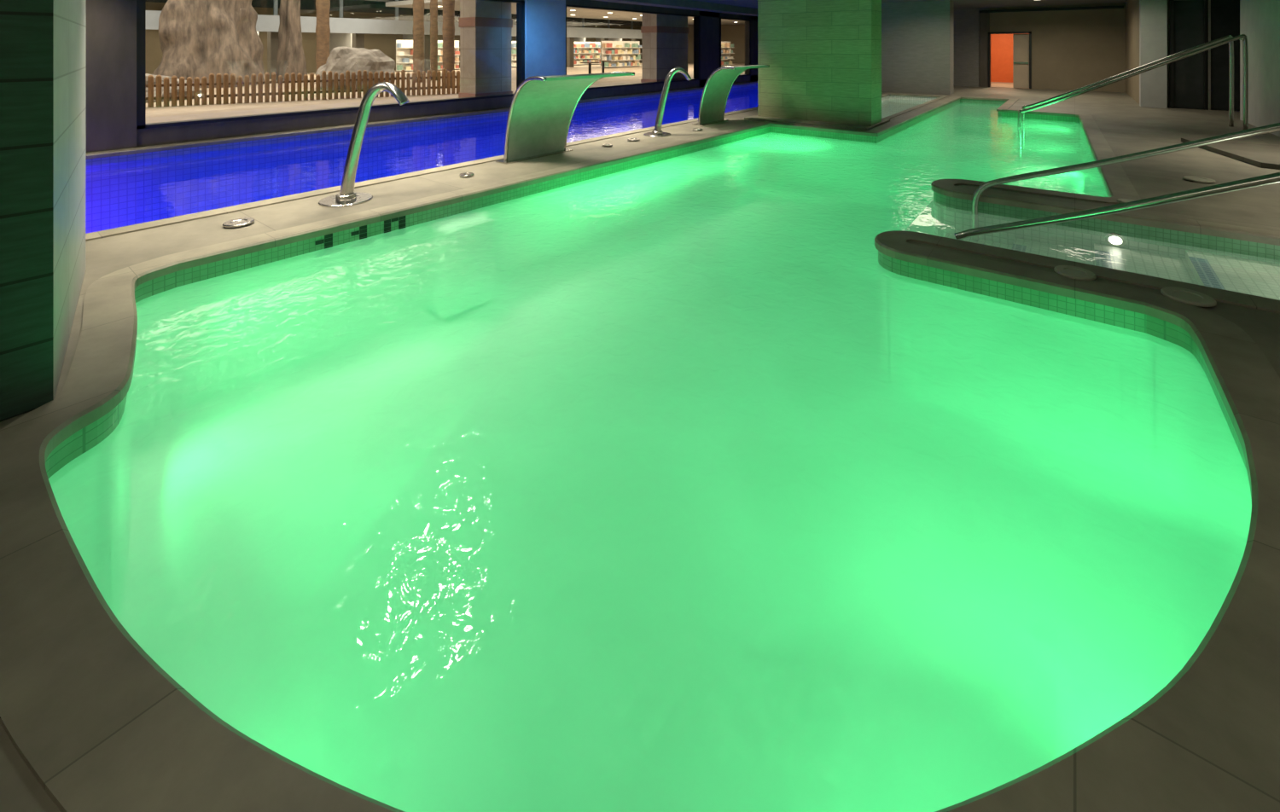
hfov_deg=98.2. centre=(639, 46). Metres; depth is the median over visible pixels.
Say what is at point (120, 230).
pool coping
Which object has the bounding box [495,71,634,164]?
fountain
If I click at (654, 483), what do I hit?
pool
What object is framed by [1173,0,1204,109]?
leaf
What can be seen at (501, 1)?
rail
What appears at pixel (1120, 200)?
drain cover
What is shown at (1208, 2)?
stile
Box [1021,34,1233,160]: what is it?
handrail
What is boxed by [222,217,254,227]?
drain cover
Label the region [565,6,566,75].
window frame
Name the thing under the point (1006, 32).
frame
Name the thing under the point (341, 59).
boulder
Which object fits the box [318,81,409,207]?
spout
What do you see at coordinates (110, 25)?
pier
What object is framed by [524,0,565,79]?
pier
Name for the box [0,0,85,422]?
tiled column
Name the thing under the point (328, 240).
depth marking
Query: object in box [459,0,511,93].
shaft
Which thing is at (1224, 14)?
leaf
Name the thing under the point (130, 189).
pool
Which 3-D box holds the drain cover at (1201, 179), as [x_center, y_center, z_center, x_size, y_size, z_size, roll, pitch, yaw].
[6.868,1.626,6.814,0.280,0.018,0.280,0,0,38]
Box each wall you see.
[145,0,744,74]
[881,0,953,95]
[953,2,1125,92]
[1125,0,1235,110]
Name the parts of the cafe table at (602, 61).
leg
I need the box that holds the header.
[517,0,757,20]
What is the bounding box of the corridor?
[990,33,1029,88]
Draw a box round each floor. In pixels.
[0,86,1279,811]
[145,61,744,123]
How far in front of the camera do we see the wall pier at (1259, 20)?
11.08 m
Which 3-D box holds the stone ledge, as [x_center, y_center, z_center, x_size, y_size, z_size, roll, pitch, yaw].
[9.608,1.615,7.715,2.700,0.070,2.800,0,0,38]
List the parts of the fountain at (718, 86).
plate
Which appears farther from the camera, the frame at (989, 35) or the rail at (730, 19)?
the rail at (730, 19)
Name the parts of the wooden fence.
rail, rail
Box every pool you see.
[45,98,1279,811]
[85,82,757,233]
[881,95,937,118]
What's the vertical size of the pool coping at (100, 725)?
0.070 m
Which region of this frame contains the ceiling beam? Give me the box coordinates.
[593,0,757,16]
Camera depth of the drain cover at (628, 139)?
9.69 m
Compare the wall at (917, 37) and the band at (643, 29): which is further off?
the band at (643, 29)
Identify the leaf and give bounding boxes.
[1012,34,1029,88]
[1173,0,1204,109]
[1210,0,1239,110]
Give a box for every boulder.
[145,73,201,103]
[315,46,395,90]
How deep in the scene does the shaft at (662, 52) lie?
21.63 m
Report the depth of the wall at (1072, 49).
21.40 m
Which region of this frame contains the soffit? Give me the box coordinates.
[385,0,744,24]
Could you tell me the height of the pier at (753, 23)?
3.250 m
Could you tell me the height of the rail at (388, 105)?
0.060 m
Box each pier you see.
[85,0,136,152]
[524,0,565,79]
[699,11,719,87]
[750,15,757,81]
[1239,0,1279,137]
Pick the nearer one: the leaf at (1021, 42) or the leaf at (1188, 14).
the leaf at (1188, 14)
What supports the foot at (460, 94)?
on the floor at (162, 113)
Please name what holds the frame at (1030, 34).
attached to the wall at (1072, 49)
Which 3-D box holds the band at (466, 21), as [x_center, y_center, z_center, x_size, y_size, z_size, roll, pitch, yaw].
[-4.298,-0.675,15.506,0.760,0.250,1.260,0,0,38]
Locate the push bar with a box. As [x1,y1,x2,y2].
[1013,62,1028,63]
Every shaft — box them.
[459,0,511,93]
[642,12,687,79]
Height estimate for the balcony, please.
3.720 m
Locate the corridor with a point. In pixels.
(1001, 44)
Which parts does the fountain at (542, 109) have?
plate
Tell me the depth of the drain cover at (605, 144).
9.16 m
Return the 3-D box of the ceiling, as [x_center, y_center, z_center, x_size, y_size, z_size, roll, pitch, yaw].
[5.429,-1.675,13.406,16.800,0.150,34.200,0,0,38]
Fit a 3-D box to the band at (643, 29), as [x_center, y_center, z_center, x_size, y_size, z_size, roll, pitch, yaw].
[1.039,-0.675,22.313,0.760,0.250,2.260,0,0,38]
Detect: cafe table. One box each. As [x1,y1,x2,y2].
[580,62,599,73]
[594,60,611,73]
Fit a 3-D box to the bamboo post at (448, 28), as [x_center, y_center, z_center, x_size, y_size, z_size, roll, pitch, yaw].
[-6.912,-1.650,20.033,0.448,6.200,0.437,0,0,38]
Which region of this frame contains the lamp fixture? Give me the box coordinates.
[1104,232,1126,247]
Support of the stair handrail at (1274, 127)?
on the pool stairs
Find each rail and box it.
[136,93,514,129]
[478,0,524,3]
[565,4,700,17]
[587,78,700,89]
[721,17,750,21]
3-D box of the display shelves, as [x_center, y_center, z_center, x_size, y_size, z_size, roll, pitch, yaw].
[-3.275,0.500,36.243,9.880,1.800,21.000,0,0,38]
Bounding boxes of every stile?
[1169,0,1173,108]
[1206,0,1210,110]
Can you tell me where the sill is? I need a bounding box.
[136,75,757,147]
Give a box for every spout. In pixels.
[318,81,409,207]
[643,67,691,137]
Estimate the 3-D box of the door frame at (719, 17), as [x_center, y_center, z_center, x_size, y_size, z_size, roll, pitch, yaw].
[3.402,0.035,24.095,0.220,2.630,0.120,0,0,38]
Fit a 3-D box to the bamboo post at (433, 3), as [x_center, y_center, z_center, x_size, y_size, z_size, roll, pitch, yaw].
[-8.662,-1.650,23.311,0.336,6.200,0.328,0,0,38]
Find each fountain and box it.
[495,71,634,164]
[692,64,769,126]
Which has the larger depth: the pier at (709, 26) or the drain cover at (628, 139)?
the pier at (709, 26)
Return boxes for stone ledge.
[1181,137,1279,169]
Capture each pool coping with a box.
[0,95,1279,811]
[85,81,757,241]
[881,93,948,119]
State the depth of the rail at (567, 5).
19.11 m
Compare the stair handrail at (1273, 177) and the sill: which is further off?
the sill
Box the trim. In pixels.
[979,5,1123,12]
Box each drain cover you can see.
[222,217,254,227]
[459,172,474,176]
[601,143,612,146]
[627,138,639,140]
[1053,265,1096,280]
[1117,198,1134,203]
[1160,286,1216,307]
[1183,175,1215,182]
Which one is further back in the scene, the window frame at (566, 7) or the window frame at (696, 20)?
the window frame at (696, 20)
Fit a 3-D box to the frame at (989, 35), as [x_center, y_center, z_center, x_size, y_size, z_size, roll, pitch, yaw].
[14.340,0.525,22.761,0.080,2.250,0.280,0,0,38]
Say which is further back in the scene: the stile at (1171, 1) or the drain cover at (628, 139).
the stile at (1171, 1)
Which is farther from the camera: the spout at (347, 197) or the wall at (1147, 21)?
the wall at (1147, 21)
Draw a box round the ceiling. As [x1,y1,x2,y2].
[690,0,1128,9]
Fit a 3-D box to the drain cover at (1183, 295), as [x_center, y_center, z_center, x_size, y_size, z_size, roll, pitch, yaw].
[3.572,1.626,3.616,0.260,0.018,0.260,0,0,38]
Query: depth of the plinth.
11.75 m
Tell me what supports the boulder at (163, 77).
on the floor at (162, 113)
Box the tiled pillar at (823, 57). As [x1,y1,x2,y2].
[757,0,881,125]
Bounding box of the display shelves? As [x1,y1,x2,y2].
[395,40,734,71]
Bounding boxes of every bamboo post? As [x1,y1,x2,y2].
[315,0,330,70]
[412,0,424,82]
[430,0,437,80]
[442,0,454,86]
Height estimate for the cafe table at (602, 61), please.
0.760 m
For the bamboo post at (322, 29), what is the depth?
21.00 m
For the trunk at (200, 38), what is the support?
on the floor at (162, 113)
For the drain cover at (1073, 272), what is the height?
0.018 m
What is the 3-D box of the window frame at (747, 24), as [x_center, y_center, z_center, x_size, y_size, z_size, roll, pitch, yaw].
[5.117,0.035,26.282,0.220,2.630,0.120,0,0,38]
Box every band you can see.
[458,17,512,27]
[640,25,689,33]
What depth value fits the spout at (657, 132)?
10.36 m
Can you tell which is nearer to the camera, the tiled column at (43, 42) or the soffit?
the tiled column at (43, 42)
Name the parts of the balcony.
rail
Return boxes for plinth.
[744,115,890,130]
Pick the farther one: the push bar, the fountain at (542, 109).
the push bar
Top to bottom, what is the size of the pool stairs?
0.933 m
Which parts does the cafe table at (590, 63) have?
leg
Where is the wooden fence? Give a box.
[145,68,459,107]
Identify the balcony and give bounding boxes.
[145,0,642,79]
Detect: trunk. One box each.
[152,0,264,87]
[275,0,307,81]
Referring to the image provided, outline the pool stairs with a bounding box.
[944,232,1279,300]
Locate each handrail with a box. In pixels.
[954,172,1279,239]
[971,122,1279,240]
[1017,34,1248,168]
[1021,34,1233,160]
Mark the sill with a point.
(169, 135)
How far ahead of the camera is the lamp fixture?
5.42 m
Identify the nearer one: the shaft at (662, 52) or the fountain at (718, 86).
the fountain at (718, 86)
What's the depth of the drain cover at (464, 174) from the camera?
7.03 m
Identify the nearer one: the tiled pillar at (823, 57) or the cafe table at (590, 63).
the tiled pillar at (823, 57)
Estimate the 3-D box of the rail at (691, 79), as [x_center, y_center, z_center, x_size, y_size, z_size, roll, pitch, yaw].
[0.002,1.320,19.759,0.220,0.060,7.700,0,0,38]
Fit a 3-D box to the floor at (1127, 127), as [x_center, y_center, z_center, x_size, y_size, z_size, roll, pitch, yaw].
[4.203,1.650,11.762,16.300,0.001,29.700,0,0,38]
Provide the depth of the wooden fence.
14.26 m
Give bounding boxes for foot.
[458,90,512,98]
[640,77,686,82]
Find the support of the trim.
attached to the wall at (1072, 49)
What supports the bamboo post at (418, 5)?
on the floor at (162, 113)
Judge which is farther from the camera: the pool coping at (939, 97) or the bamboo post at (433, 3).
the bamboo post at (433, 3)
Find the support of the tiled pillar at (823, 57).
on the floor at (1127, 127)
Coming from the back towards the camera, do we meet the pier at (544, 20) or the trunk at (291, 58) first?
the trunk at (291, 58)
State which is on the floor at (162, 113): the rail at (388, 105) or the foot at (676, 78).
the foot at (676, 78)
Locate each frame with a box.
[136,0,145,128]
[516,0,524,88]
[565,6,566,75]
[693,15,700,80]
[719,17,721,67]
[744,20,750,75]
[988,31,1031,34]
[988,32,990,87]
[1029,31,1031,88]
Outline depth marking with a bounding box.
[315,215,405,257]
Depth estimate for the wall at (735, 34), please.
31.21 m
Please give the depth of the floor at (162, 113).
14.33 m
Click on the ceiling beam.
(683, 4)
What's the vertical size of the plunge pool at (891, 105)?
1.000 m

